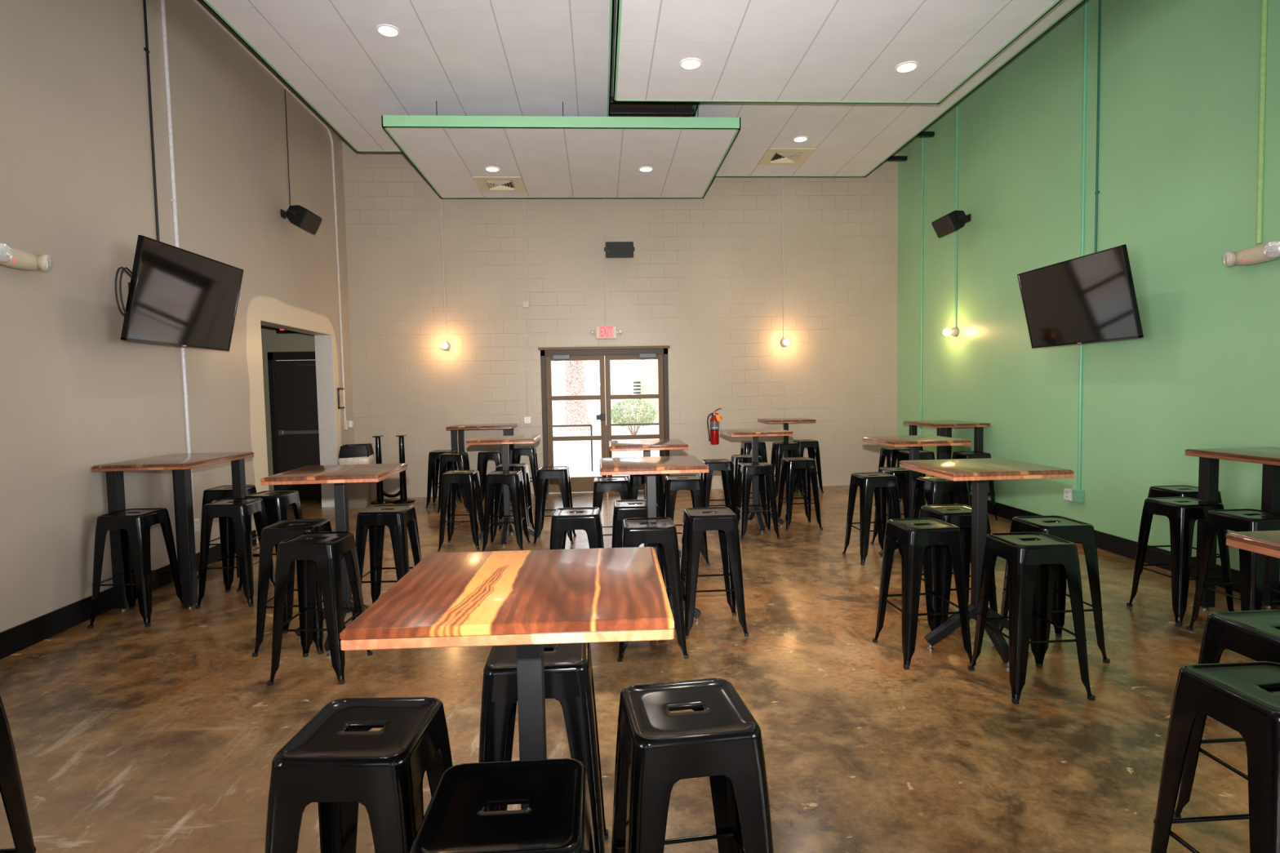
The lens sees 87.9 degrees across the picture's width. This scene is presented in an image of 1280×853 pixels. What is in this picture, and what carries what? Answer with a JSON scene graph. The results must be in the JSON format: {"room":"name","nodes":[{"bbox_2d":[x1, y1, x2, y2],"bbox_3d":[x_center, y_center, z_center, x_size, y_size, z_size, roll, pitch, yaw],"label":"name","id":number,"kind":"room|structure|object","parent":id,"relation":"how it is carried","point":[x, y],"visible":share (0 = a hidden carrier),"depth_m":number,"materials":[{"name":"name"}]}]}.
{"room":"bar seating area","nodes":[
{"label":"bar seating area","id":0,"kind":"room"},
{"bbox_2d":[0,0,355,632],"bbox_3d":[-3.963,-1.310,2.513,0.220,5.600,14.629,-1,3,-3],"label":"wall","id":1,"kind":"structure","parent":0,"point":[77,178],"depth_m":5.15,"materials":[{"name":"paint"}]},
{"bbox_2d":[0,242,52,271],"bbox_3d":[-3.876,-1.052,4.143,0.137,0.128,0.442,-1,3,-3],"label":"emergency light","id":2,"kind":"object","parent":1,"relation":"attached to","point":[12,257],"visible":1,"depth_m":4.16,"materials":[{"name":"beige plastic"}]},
{"bbox_2d":[0,529,256,659],"bbox_3d":[-3.705,1.484,1.196,0.018,0.157,11.670,-1,3,-3],"label":"baseboard","id":3,"kind":"structure","parent":1,"relation":"attached to","point":[13,640],"depth_m":4.49,"materials":[{"name":"black rubber"}]},
{"bbox_2d":[142,0,159,240],"bbox_3d":[-4.050,-2.825,5.481,0.022,2.900,0.052,-1,3,-3],"label":"conduit","id":4,"kind":"object","parent":1,"relation":"attached to","point":[146,48],"visible":0.91,"depth_m":5.49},
{"bbox_2d":[160,0,195,519],"bbox_3d":[-4.043,-1.720,5.785,0.032,5.140,0.058,-1,3,-3],"label":"conduit","id":5,"kind":"object","parent":1,"relation":"attached to","point":[173,200],"visible":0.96,"depth_m":5.76,"materials":[{"name":"metal"}]},
{"bbox_2d":[115,235,244,351],"bbox_3d":[-3.794,-1.026,5.384,0.442,0.750,1.401,-1,3,-3],"label":"television","id":6,"kind":"object","parent":1,"relation":"attached to","point":[177,296],"visible":1,"depth_m":5.25,"materials":[{"name":"black plastic"}]},
{"bbox_2d":[192,0,346,420],"bbox_3d":[-4.124,-1.983,7.055,0.034,4.046,4.776,-1,3,-3],"label":"conduit","id":7,"kind":"object","parent":1,"relation":"attached to","point":[197,2],"visible":1,"depth_m":9.29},
{"bbox_2d":[260,320,337,498],"bbox_3d":[-4.286,-0.018,8.258,0.231,2.396,1.942,-1,3,-3],"label":"trim","id":8,"kind":"structure","parent":1,"relation":"attached to","point":[323,341],"depth_m":9.20,"materials":[{"name":"paint"}]},
{"bbox_2d":[280,204,322,235],"bbox_3d":[-4.002,-2.425,7.804,0.378,0.255,0.448,-1,3,-3],"label":"wall speaker","id":9,"kind":"object","parent":1,"relation":"attached to","point":[298,215],"visible":1,"depth_m":7.63,"materials":[{"name":"black plastic"}]},
{"bbox_2d":[301,211,321,234],"bbox_3d":[-3.860,-2.396,7.813,0.096,0.177,0.386,-1,3,-3],"label":"grille","id":10,"kind":"object","parent":9,"relation":"attached to","point":[310,222],"depth_m":7.77,"materials":[{"name":"black metal"}]},
{"bbox_2d":[261,137,897,498],"bbox_3d":[-0.841,-1.789,10.115,10.075,5.600,0.200,-1,3,-3],"label":"wall","id":11,"kind":"structure","parent":0,"point":[703,278],"depth_m":10.04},
{"bbox_2d":[266,351,321,500],"bbox_3d":[-4.995,-0.001,9.870,0.920,2.210,0.140,-1,3,-3],"label":"door","id":12,"kind":"structure","parent":11,"relation":"in","point":[292,384],"depth_m":9.85,"materials":[{"name":"black paint"}]},
{"bbox_2d":[537,345,670,493],"bbox_3d":[-0.520,-0.104,10.158,1.990,2.220,0.175,-1,3,-3],"label":"door","id":13,"kind":"structure","parent":11,"relation":"in","point":[579,484],"depth_m":10.13,"materials":[{"name":"brown metal"}]},
{"bbox_2d":[604,241,635,257],"bbox_3d":[-0.306,-2.598,9.832,0.448,0.240,0.342,-1,3,-3],"label":"wall speaker","id":14,"kind":"object","parent":11,"relation":"attached to","point":[612,249],"visible":1,"depth_m":9.68,"materials":[{"name":"black plastic"}]},
{"bbox_2d":[0,485,1279,852],"bbox_3d":[-0.384,1.489,2.781,10.375,0.150,15.029,-1,3,-3],"label":"floor","id":15,"kind":"structure","parent":0,"point":[129,736],"depth_m":3.27,"materials":[{"name":"concrete"}]},
{"bbox_2d":[0,696,35,852],"bbox_3d":[-1.880,1.120,1.693,0.411,0.762,0.411,-1,3,-3],"label":"bar stool","id":16,"kind":"object","parent":15,"relation":"on","point":[11,790],"visible":1,"depth_m":1.82,"materials":[{"name":"black metal"}]},
{"bbox_2d":[87,507,187,628],"bbox_3d":[-3.575,0.984,4.718,0.411,0.762,0.411,-1,3,-1],"label":"bar stool","id":17,"kind":"object","parent":15,"relation":"on","point":[134,525],"visible":1,"depth_m":4.57,"materials":[{"name":"black metal"}]},
{"bbox_2d":[92,452,253,610],"bbox_3d":[-3.620,0.792,5.277,0.665,1.085,0.930,-1,3,-3],"label":"table","id":18,"kind":"object","parent":15,"relation":"on","point":[180,464],"visible":0.85,"depth_m":4.89,"materials":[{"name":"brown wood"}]},
{"bbox_2d":[196,484,261,578],"bbox_3d":[-3.628,0.919,5.910,0.411,0.762,0.411,-1,3,-1],"label":"bar stool","id":19,"kind":"object","parent":15,"relation":"on","point":[221,492],"visible":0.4,"depth_m":5.74,"materials":[{"name":"black metal"}]},
{"bbox_2d":[195,497,275,608],"bbox_3d":[-3.103,0.953,5.111,0.411,0.762,0.411,-1,3,-2],"label":"bar stool","id":20,"kind":"object","parent":15,"relation":"on","point":[234,515],"visible":0.94,"depth_m":4.95,"materials":[{"name":"black metal"}]},
{"bbox_2d":[236,490,302,591],"bbox_3d":[-3.032,0.930,5.505,0.411,0.762,0.411,-1,3,2],"label":"bar stool","id":21,"kind":"object","parent":15,"relation":"on","point":[276,503],"visible":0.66,"depth_m":5.39,"materials":[{"name":"black metal"}]},
{"bbox_2d":[252,518,346,657],"bbox_3d":[-2.140,0.987,4.178,0.411,0.762,0.411,-1,3,-3],"label":"bar stool","id":22,"kind":"object","parent":15,"relation":"on","point":[273,535],"visible":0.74,"depth_m":4.01,"materials":[{"name":"black metal"}]},
{"bbox_2d":[266,531,373,685],"bbox_3d":[-1.815,1.004,3.767,0.411,0.762,0.411,-1,3,0],"label":"bar stool","id":23,"kind":"object","parent":15,"relation":"on","point":[325,550],"visible":0.95,"depth_m":3.60,"materials":[{"name":"black metal"}]},
{"bbox_2d":[260,462,407,657],"bbox_3d":[-1.893,0.817,4.244,0.670,1.085,0.650,-1,3,-5],"label":"bar table","id":24,"kind":"object","parent":15,"relation":"on","point":[341,475],"visible":0.52,"depth_m":4.19,"materials":[{"name":"brown wood"}]},
{"bbox_2d":[337,443,374,508],"bbox_3d":[-3.930,0.687,9.251,0.408,0.865,0.428,-2,3,-12],"label":"trash can","id":25,"kind":"object","parent":15,"relation":"on","point":[359,494],"visible":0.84,"depth_m":9.09,"materials":[{"name":"black plastic"}]},
{"bbox_2d":[338,443,373,458],"bbox_3d":[-3.938,0.338,9.231,0.388,0.165,0.416,-2,3,-12],"label":"lid","id":26,"kind":"object","parent":25,"relation":"attached to","point":[348,451],"depth_m":9.05,"materials":[{"name":"black plastic"}]},
{"bbox_2d":[264,697,453,852],"bbox_3d":[-0.659,1.101,1.625,0.411,0.762,0.411,-1,3,1],"label":"bar stool","id":27,"kind":"object","parent":15,"relation":"on","point":[334,762],"visible":0.97,"depth_m":1.49,"materials":[{"name":"black metal"}]},
{"bbox_2d":[349,504,422,623],"bbox_3d":[-1.765,0.953,4.670,0.411,0.762,0.411,-1,3,0],"label":"bar stool","id":28,"kind":"object","parent":15,"relation":"on","point":[398,518],"visible":0.73,"depth_m":4.55,"materials":[{"name":"black metal"}]},
{"bbox_2d":[370,435,415,504],"bbox_3d":[-3.592,0.612,9.578,0.650,0.967,0.350,-1,3,-3],"label":"table base","id":29,"kind":"object","parent":15,"relation":"on","point":[403,499],"visible":0.96,"depth_m":9.54,"materials":[{"name":"black metal"}]},
{"bbox_2d":[425,449,462,508],"bbox_3d":[-2.726,0.719,9.215,0.411,0.762,0.411,-1,3,-3],"label":"bar stool","id":30,"kind":"object","parent":15,"relation":"on","point":[434,455],"visible":0.73,"depth_m":9.10,"materials":[{"name":"black metal"}]},
{"bbox_2d":[436,452,470,513],"bbox_3d":[-2.452,0.736,8.821,0.411,0.762,0.411,-1,3,-3],"label":"bar stool","id":31,"kind":"object","parent":15,"relation":"on","point":[461,458],"visible":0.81,"depth_m":8.65,"materials":[{"name":"black metal"}]},
{"bbox_2d":[437,470,484,551],"bbox_3d":[-1.805,0.839,6.739,0.411,0.762,0.411,-1,3,-1],"label":"bar stool","id":32,"kind":"object","parent":15,"relation":"on","point":[470,478],"visible":0.94,"depth_m":6.57,"materials":[{"name":"black metal"}]},
{"bbox_2d":[445,423,517,502],"bbox_3d":[-2.279,0.521,9.712,0.920,1.085,0.659,-1,3,-3],"label":"table","id":33,"kind":"object","parent":15,"relation":"on","point":[508,428],"visible":0.53,"depth_m":9.45,"materials":[{"name":"brown wood"}]},
{"bbox_2d":[477,449,502,501],"bbox_3d":[-2.015,0.715,9.047,0.411,0.762,0.411,-1,3,-3],"label":"bar stool","id":34,"kind":"object","parent":15,"relation":"on","point":[483,456],"visible":0.62,"depth_m":8.88,"materials":[{"name":"black metal"}]},
{"bbox_2d":[408,758,595,852],"bbox_3d":[-0.254,1.111,1.314,0.411,0.762,0.411,-1,3,-3],"label":"bar stool","id":35,"kind":"object","parent":15,"relation":"on","point":[557,817],"visible":1,"depth_m":1.28,"materials":[{"name":"black metal"}]},
{"bbox_2d":[466,435,540,547],"bbox_3d":[-1.395,0.658,6.944,0.670,1.085,0.650,-1,3,-3],"label":"bar table","id":36,"kind":"object","parent":15,"relation":"on","point":[504,441],"visible":0.78,"depth_m":6.89,"materials":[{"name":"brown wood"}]},
{"bbox_2d":[480,470,530,551],"bbox_3d":[-1.343,0.837,6.636,0.411,0.762,0.411,-1,3,1],"label":"bar stool","id":37,"kind":"object","parent":15,"relation":"on","point":[513,478],"visible":0.96,"depth_m":6.47,"materials":[{"name":"black metal"}]},
{"bbox_2d":[339,546,674,809],"bbox_3d":[-0.272,0.928,1.704,0.680,1.085,0.650,-1,3,-2],"label":"bar table","id":38,"kind":"object","parent":15,"relation":"on","point":[528,600],"visible":1,"depth_m":1.53,"materials":[{"name":"brown wood"}]},
{"bbox_2d":[495,463,534,537],"bbox_3d":[-1.392,0.801,7.283,0.411,0.762,0.411,-1,3,0],"label":"bar stool","id":39,"kind":"object","parent":15,"relation":"on","point":[523,468],"visible":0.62,"depth_m":7.37,"materials":[{"name":"black metal"}]},
{"bbox_2d":[510,446,537,502],"bbox_3d":[-1.657,0.679,9.588,0.411,0.762,0.411,-1,3,-3],"label":"bar stool","id":40,"kind":"object","parent":15,"relation":"on","point":[517,451],"visible":0.67,"depth_m":9.42,"materials":[{"name":"black metal"}]},
{"bbox_2d":[478,642,608,852],"bbox_3d":[-0.306,1.069,2.091,0.411,0.762,0.411,-1,3,-4],"label":"bar stool","id":41,"kind":"object","parent":15,"relation":"on","point":[568,667],"visible":0.66,"depth_m":1.93,"materials":[{"name":"black metal"}]},
{"bbox_2d":[533,466,576,545],"bbox_3d":[-0.895,0.812,6.933,0.411,0.762,0.411,-1,3,-1],"label":"bar stool","id":42,"kind":"object","parent":15,"relation":"on","point":[562,473],"visible":0.96,"depth_m":6.76,"materials":[{"name":"black metal"}]},
{"bbox_2d":[549,506,604,549],"bbox_3d":[-0.412,0.942,4.421,0.411,0.762,0.411,-1,3,-1],"label":"bar stool","id":43,"kind":"object","parent":15,"relation":"on","point":[588,519],"visible":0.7,"depth_m":4.25,"materials":[{"name":"black metal"}]},
{"bbox_2d":[592,476,630,535],"bbox_3d":[-0.253,0.852,6.000,0.411,0.762,0.411,-1,3,-3],"label":"bar stool","id":44,"kind":"object","parent":15,"relation":"on","point":[602,485],"visible":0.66,"depth_m":5.83,"materials":[{"name":"black metal"}]},
{"bbox_2d":[611,499,665,586],"bbox_3d":[-0.024,0.919,4.704,0.411,0.762,0.411,-1,3,-2],"label":"bar stool","id":45,"kind":"object","parent":15,"relation":"on","point":[623,509],"visible":0.48,"depth_m":4.53,"materials":[{"name":"black metal"}]},
{"bbox_2d":[628,474,664,517],"bbox_3d":[0.057,0.823,6.419,0.411,0.762,0.411,-1,3,-3],"label":"bar stool","id":46,"kind":"object","parent":15,"relation":"on","point":[634,481],"visible":0.3,"depth_m":6.25,"materials":[{"name":"black metal"}]},
{"bbox_2d":[608,439,688,560],"bbox_3d":[0.070,0.684,5.991,0.670,1.085,0.650,-1,3,-3],"label":"bar table","id":47,"kind":"object","parent":15,"relation":"on","point":[646,446],"visible":0.42,"depth_m":5.75,"materials":[{"name":"brown wood"}]},
{"bbox_2d":[617,517,688,662],"bbox_3d":[0.058,0.956,4.008,0.411,0.762,0.411,-1,3,-3],"label":"bar stool","id":48,"kind":"object","parent":15,"relation":"on","point":[635,532],"visible":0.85,"depth_m":3.84,"materials":[{"name":"black metal"}]},
{"bbox_2d":[600,455,709,622],"bbox_3d":[0.081,0.772,4.401,0.670,1.085,0.650,-1,3,-3],"label":"bar table","id":49,"kind":"object","parent":15,"relation":"on","point":[651,466],"visible":0.49,"depth_m":4.28,"materials":[{"name":"brown wood"}]},
{"bbox_2d":[662,475,710,565],"bbox_3d":[0.397,0.839,6.019,0.411,0.762,0.411,-1,3,-1],"label":"bar stool","id":50,"kind":"object","parent":15,"relation":"on","point":[673,483],"visible":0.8,"depth_m":5.85,"materials":[{"name":"black metal"}]},
{"bbox_2d":[611,678,773,852],"bbox_3d":[0.123,1.083,1.692,0.411,0.762,0.411,-2,3,-8],"label":"bar stool","id":51,"kind":"object","parent":15,"relation":"on","point":[721,740],"visible":1,"depth_m":1.54,"materials":[{"name":"black metal"}]},
{"bbox_2d":[680,506,749,639],"bbox_3d":[0.459,0.931,4.332,0.411,0.762,0.411,-1,3,-3],"label":"bar stool","id":52,"kind":"object","parent":15,"relation":"on","point":[696,521],"visible":0.94,"depth_m":4.16,"materials":[{"name":"black metal"}]},
{"bbox_2d":[699,458,739,532],"bbox_3d":[0.852,0.756,7.356,0.411,0.762,0.411,-1,3,-3],"label":"bar stool","id":53,"kind":"object","parent":15,"relation":"on","point":[725,466],"visible":0.7,"depth_m":7.19,"materials":[{"name":"black metal"}]},
{"bbox_2d":[720,428,793,533],"bbox_3d":[1.279,0.586,7.363,0.670,1.085,0.650,-1,3,-3],"label":"bar table","id":54,"kind":"object","parent":15,"relation":"on","point":[754,433],"visible":0.84,"depth_m":7.31,"materials":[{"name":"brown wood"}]},
{"bbox_2d":[735,462,780,540],"bbox_3d":[1.216,0.770,6.978,0.411,0.762,0.411,-1,3,-3],"label":"bar stool","id":55,"kind":"object","parent":15,"relation":"on","point":[746,471],"visible":0.97,"depth_m":6.81,"materials":[{"name":"black metal"}]},
{"bbox_2d":[770,441,803,497],"bbox_3d":[2.091,0.612,9.551,0.411,0.762,0.411,-1,3,-3],"label":"bar stool","id":56,"kind":"object","parent":15,"relation":"on","point":[778,448],"visible":0.8,"depth_m":9.38,"materials":[{"name":"black metal"}]},
{"bbox_2d":[757,417,816,484],"bbox_3d":[2.165,0.432,9.847,0.700,1.085,0.640,-1,3,-3],"label":"bar table","id":57,"kind":"object","parent":15,"relation":"on","point":[785,421],"visible":0.33,"depth_m":9.67,"materials":[{"name":"brown wood"}]},
{"bbox_2d":[777,457,822,531],"bbox_3d":[1.761,0.738,7.391,0.411,0.762,0.411,-1,3,-4],"label":"bar stool","id":58,"kind":"object","parent":15,"relation":"on","point":[788,466],"visible":0.93,"depth_m":7.23,"materials":[{"name":"black metal"}]},
{"bbox_2d":[792,440,823,493],"bbox_3d":[2.462,0.587,9.873,0.411,0.762,0.411,-1,3,-3],"label":"bar stool","id":59,"kind":"object","parent":15,"relation":"on","point":[812,446],"visible":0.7,"depth_m":9.70,"materials":[{"name":"black metal"}]},
{"bbox_2d":[842,471,901,565],"bbox_3d":[2.098,0.810,5.970,0.411,0.762,0.411,-1,3,-6],"label":"bar stool","id":60,"kind":"object","parent":15,"relation":"on","point":[877,482],"visible":0.89,"depth_m":5.82,"materials":[{"name":"black metal"}]},
{"bbox_2d":[874,447,909,505],"bbox_3d":[3.260,0.652,8.440,0.411,0.762,0.411,-1,3,-3],"label":"bar stool","id":61,"kind":"object","parent":15,"relation":"on","point":[891,454],"visible":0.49,"depth_m":8.31,"materials":[{"name":"black metal"}]},
{"bbox_2d":[871,466,925,544],"bbox_3d":[2.486,0.782,6.343,0.411,0.762,0.411,-1,3,-3],"label":"bar stool","id":62,"kind":"object","parent":15,"relation":"on","point":[902,474],"visible":0.47,"depth_m":6.29,"materials":[{"name":"black metal"}]},
{"bbox_2d":[862,435,971,560],"bbox_3d":[2.434,0.646,5.901,0.670,1.085,0.650,-1,3,-5],"label":"bar table","id":63,"kind":"object","parent":15,"relation":"on","point":[914,442],"visible":0.49,"depth_m":5.84,"materials":[{"name":"brown wood"}]},
{"bbox_2d":[872,517,976,669],"bbox_3d":[1.631,0.936,3.842,0.411,0.762,0.411,-1,3,-5],"label":"bar stool","id":64,"kind":"object","parent":15,"relation":"on","point":[922,540],"visible":0.92,"depth_m":3.68,"materials":[{"name":"black metal"}]},
{"bbox_2d":[911,476,971,564],"bbox_3d":[2.549,0.821,5.627,0.411,0.762,0.411,-1,3,-4],"label":"bar stool","id":65,"kind":"object","parent":15,"relation":"on","point":[940,491],"visible":0.53,"depth_m":5.47,"materials":[{"name":"black metal"}]},
{"bbox_2d":[902,419,990,459],"bbox_3d":[3.818,0.485,8.334,0.647,1.085,0.900,-1,3,-3],"label":"table","id":66,"kind":"object","parent":15,"relation":"on","point":[944,427],"visible":0.48,"depth_m":7.96,"materials":[{"name":"brown wood"}]},
{"bbox_2d":[919,504,999,628],"bbox_3d":[2.015,0.905,4.275,0.411,0.762,0.411,-1,3,-4],"label":"bar stool","id":67,"kind":"object","parent":15,"relation":"on","point":[958,515],"visible":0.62,"depth_m":4.11,"materials":[{"name":"black metal"}]},
{"bbox_2d":[951,451,998,520],"bbox_3d":[3.845,0.681,7.714,0.411,0.762,0.411,-1,3,-4],"label":"bar stool","id":68,"kind":"object","parent":15,"relation":"on","point":[956,455],"visible":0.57,"depth_m":7.55,"materials":[{"name":"black metal"}]},
{"bbox_2d":[899,457,1074,669],"bbox_3d":[1.989,0.765,3.899,0.670,1.085,0.650,-1,3,-3],"label":"bar table","id":69,"kind":"object","parent":15,"relation":"on","point":[979,471],"visible":0.73,"depth_m":3.86,"materials":[{"name":"brown wood"}]},
{"bbox_2d":[968,532,1095,704],"bbox_3d":[2.002,0.953,3.419,0.411,0.762,0.411,-1,3,-3],"label":"bar stool","id":70,"kind":"object","parent":15,"relation":"on","point":[1028,556],"visible":1,"depth_m":3.26,"materials":[{"name":"black metal"}]},
{"bbox_2d":[998,515,1110,666],"bbox_3d":[2.377,0.922,3.846,0.411,0.762,0.411,-1,3,-3],"label":"bar stool","id":71,"kind":"object","parent":15,"relation":"on","point":[1073,531],"visible":0.71,"depth_m":3.68,"materials":[{"name":"black metal"}]},
{"bbox_2d":[1126,497,1234,626],"bbox_3d":[3.585,0.870,4.398,0.411,0.762,0.411,-1,3,-4],"label":"bar stool","id":72,"kind":"object","parent":15,"relation":"on","point":[1182,513],"visible":0.86,"depth_m":4.23,"materials":[{"name":"black metal"}]},
{"bbox_2d":[1140,484,1233,598],"bbox_3d":[4.005,0.834,4.903,0.411,0.762,0.411,-1,3,-3],"label":"bar stool","id":73,"kind":"object","parent":15,"relation":"on","point":[1175,491],"visible":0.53,"depth_m":4.90,"materials":[{"name":"black metal"}]},
{"bbox_2d":[1150,661,1279,852],"bbox_3d":[1.665,1.052,1.743,0.411,0.762,0.411,-1,3,-3],"label":"bar stool","id":74,"kind":"object","parent":15,"relation":"on","point":[1244,697],"visible":1,"depth_m":1.75,"materials":[{"name":"black metal"}]},
{"bbox_2d":[1173,609,1279,818],"bbox_3d":[2.098,1.021,2.159,0.411,0.762,0.411,-1,3,-3],"label":"bar stool","id":75,"kind":"object","parent":15,"relation":"on","point":[1255,635],"visible":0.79,"depth_m":2.22,"materials":[{"name":"black metal"}]},
{"bbox_2d":[1184,447,1279,609],"bbox_3d":[4.075,0.714,4.123,0.642,1.085,0.930,-1,3,-3],"label":"table","id":76,"kind":"object","parent":15,"relation":"on","point":[1209,459],"visible":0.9,"depth_m":4.46,"materials":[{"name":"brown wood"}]},
{"bbox_2d":[1186,508,1279,631],"bbox_3d":[3.623,0.894,3.940,0.411,0.762,0.411,-1,3,-3],"label":"bar stool","id":77,"kind":"object","parent":15,"relation":"on","point":[1251,564],"visible":0.74,"depth_m":3.84,"materials":[{"name":"black metal"}]},
{"bbox_2d":[1226,530,1279,558],"bbox_3d":[2.179,0.878,1.790,0.670,1.085,0.650,-1,3,-3],"label":"bar table","id":78,"kind":"object","parent":15,"relation":"on","point":[1267,543],"visible":1,"depth_m":1.99,"materials":[{"name":"brown wood"}]},
{"bbox_2d":[609,0,693,116],"bbox_3d":[-0.495,-4.257,2.563,10.375,0.150,15.229,-1,3,-3],"label":"ceiling","id":79,"kind":"structure","parent":0,"point":[641,106],"depth_m":9.47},
{"bbox_2d":[201,0,613,151],"bbox_3d":[-1.746,-3.757,4.617,3.125,1.030,7.420,-1,3,-3],"label":"ceiling panel","id":80,"kind":"object","parent":79,"relation":"hanging from","point":[470,57],"visible":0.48,"depth_m":5.94,"materials":[{"name":"tile"}]},
{"bbox_2d":[381,100,740,198],"bbox_3d":[-0.863,-3.797,7.994,3.650,1.355,2.490,-1,3,-3],"label":"ceiling panel","id":81,"kind":"object","parent":79,"relation":"hanging from","point":[553,157],"visible":0.81,"depth_m":7.49,"materials":[{"name":"tile"}]},
{"bbox_2d":[471,176,525,191],"bbox_3d":[-1.811,-3.126,8.600,0.600,0.028,0.600,-1,3,-3],"label":"air vent","id":82,"kind":"object","parent":81,"relation":"attached to","point":[485,184],"visible":1,"depth_m":8.56,"materials":[{"name":"metal"}]},
{"bbox_2d":[613,0,1062,103],"bbox_3d":[1.444,-3.573,3.490,3.090,1.390,5.370,-1,3,-3],"label":"ceiling panel","id":83,"kind":"object","parent":79,"relation":"hanging from","point":[849,51],"visible":1,"depth_m":5.20,"materials":[{"name":"tile"}]},
{"bbox_2d":[689,0,1084,177],"bbox_3d":[2.105,-3.866,5.321,2.800,1.030,8.370,-1,3,-3],"label":"ceiling panel","id":84,"kind":"object","parent":79,"relation":"hanging from","point":[848,140],"visible":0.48,"depth_m":7.76,"materials":[{"name":"tile"}]},
{"bbox_2d":[609,107,695,115],"bbox_3d":[0.139,-3.451,7.286,0.950,0.055,0.060,-1,3,-3],"label":"cross beam","id":85,"kind":"structure","parent":84,"relation":"attached to","point":[613,111],"depth_m":7.26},
{"bbox_2d":[757,147,815,164],"bbox_3d":[1.912,-3.526,8.704,0.600,0.028,0.600,-1,3,-3],"label":"air vent","id":86,"kind":"object","parent":84,"relation":"attached to","point":[773,156],"visible":1,"depth_m":8.67,"materials":[{"name":"metal"}]},
{"bbox_2d":[897,0,1279,582],"bbox_3d":[4.535,-1.495,3.017,0.200,5.600,14.629,-1,3,-3],"label":"wall","id":87,"kind":"structure","parent":0,"point":[1180,79],"depth_m":5.95,"materials":[{"name":"paint"}]},
{"bbox_2d":[920,130,923,435],"bbox_3d":[4.030,-1.944,9.499,0.028,5.400,0.052,-1,3,-3],"label":"conduit","id":88,"kind":"object","parent":87,"relation":"attached to","point":[922,229],"visible":0.84,"depth_m":9.48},
{"bbox_2d":[931,209,970,237],"bbox_3d":[3.910,-2.521,8.276,0.378,0.255,0.448,-1,3,-3],"label":"wall speaker","id":89,"kind":"object","parent":87,"relation":"attached to","point":[956,220],"visible":1,"depth_m":8.12,"materials":[{"name":"black plastic"}]},
{"bbox_2d":[932,215,954,237],"bbox_3d":[3.770,-2.486,8.270,0.096,0.177,0.386,-1,3,-3],"label":"grille","id":90,"kind":"object","parent":89,"relation":"attached to","point":[943,226],"depth_m":8.23,"materials":[{"name":"black metal"}]},
{"bbox_2d":[954,102,958,327],"bbox_3d":[4.065,-2.938,8.535,0.029,3.310,0.052,-1,3,-3],"label":"conduit","id":91,"kind":"object","parent":87,"relation":"attached to","point":[957,104],"visible":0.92,"depth_m":8.53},
{"bbox_2d":[1017,244,1143,348],"bbox_3d":[4.041,-1.127,6.017,0.442,0.750,1.335,-1,3,-3],"label":"television","id":92,"kind":"object","parent":87,"relation":"attached to","point":[1091,298],"visible":1,"depth_m":5.87,"materials":[{"name":"black plastic"}]},
{"bbox_2d":[1077,0,1088,489],"bbox_3d":[4.218,-1.922,6.322,0.031,5.100,0.072,-1,3,-3],"label":"conduit","id":93,"kind":"object","parent":87,"relation":"attached to","point":[1086,55],"visible":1,"depth_m":6.30,"materials":[{"name":"metal"}]},
{"bbox_2d":[1094,0,1101,252],"bbox_3d":[4.210,-2.962,6.099,0.026,3.000,0.052,-1,3,-3],"label":"conduit","id":94,"kind":"object","parent":87,"relation":"attached to","point":[1097,192],"visible":0.92,"depth_m":6.10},
{"bbox_2d":[954,492,1279,605],"bbox_3d":[4.476,1.224,3.161,0.018,0.157,14.629,-1,3,-3],"label":"baseboard","id":95,"kind":"structure","parent":87,"relation":"attached to","point":[1126,548],"depth_m":5.91,"materials":[{"name":"black rubber"}]},
{"bbox_2d":[1221,240,1279,266],"bbox_3d":[4.277,-1.198,4.619,0.137,0.128,0.442,-1,3,-3],"label":"emergency light","id":96,"kind":"object","parent":87,"relation":"attached to","point":[1270,251],"visible":1,"depth_m":4.62,"materials":[{"name":"beige plastic"}]},
{"bbox_2d":[1255,0,1267,244],"bbox_3d":[4.300,-2.829,4.577,0.032,3.100,0.064,-1,3,-3],"label":"conduit","id":97,"kind":"object","parent":87,"relation":"attached to","point":[1264,21],"visible":1,"depth_m":4.60,"materials":[{"name":"metal"}]},
{"label":"outside","id":98,"kind":"structure","parent":0,"visible":0},
{"bbox_2d":[552,403,659,458],"bbox_3d":[-2.994,-1.005,50.044,80.000,0.200,79.771,-1,3,-3],"label":"ground","id":99,"kind":"structure","parent":98,"point":[562,449],"depth_m":19.75,"materials":[{"name":"white concrete"}]},
{"bbox_2d":[284,355,631,417],"bbox_3d":[-13.957,-2.582,39.197,26.900,4.550,0.100,-1,3,-3],"label":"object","id":100,"kind":"object","parent":99,"relation":"on","point":[620,370],"visible":0.07,"depth_m":39.83,"materials":[{"name":"white"}]},
{"bbox_2d":[552,360,615,435],"bbox_3d":[-2.538,-5.488,25.032,3.000,11.500,3.000,-1,3,-3],"label":"pine tree","id":101,"kind":"object","parent":99,"relation":"on","point":[575,412],"visible":0.33,"depth_m":24.91,"materials":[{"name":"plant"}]},
{"bbox_2d":[553,456,643,477],"bbox_3d":[-0.753,0.894,13.010,24.000,0.040,5.271,-1,3,-3],"label":"walkway","id":102,"kind":"structure","parent":99,"relation":"on","point":[578,467],"depth_m":14.02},
{"bbox_2d":[610,399,657,435],"bbox_3d":[-0.223,-0.344,23.242,1.727,1.366,1.691,-1,3,-3],"label":"bush","id":103,"kind":"object","parent":99,"relation":"on","point":[616,411],"visible":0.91,"depth_m":22.89,"materials":[{"name":"green plant"}]},
{"bbox_2d":[632,359,658,422],"bbox_3d":[4.022,-3.080,33.637,9.050,5.500,5.100,-1,3,-3],"label":"building","id":104,"kind":"structure","parent":99,"relation":"on","point":[646,371],"depth_m":31.02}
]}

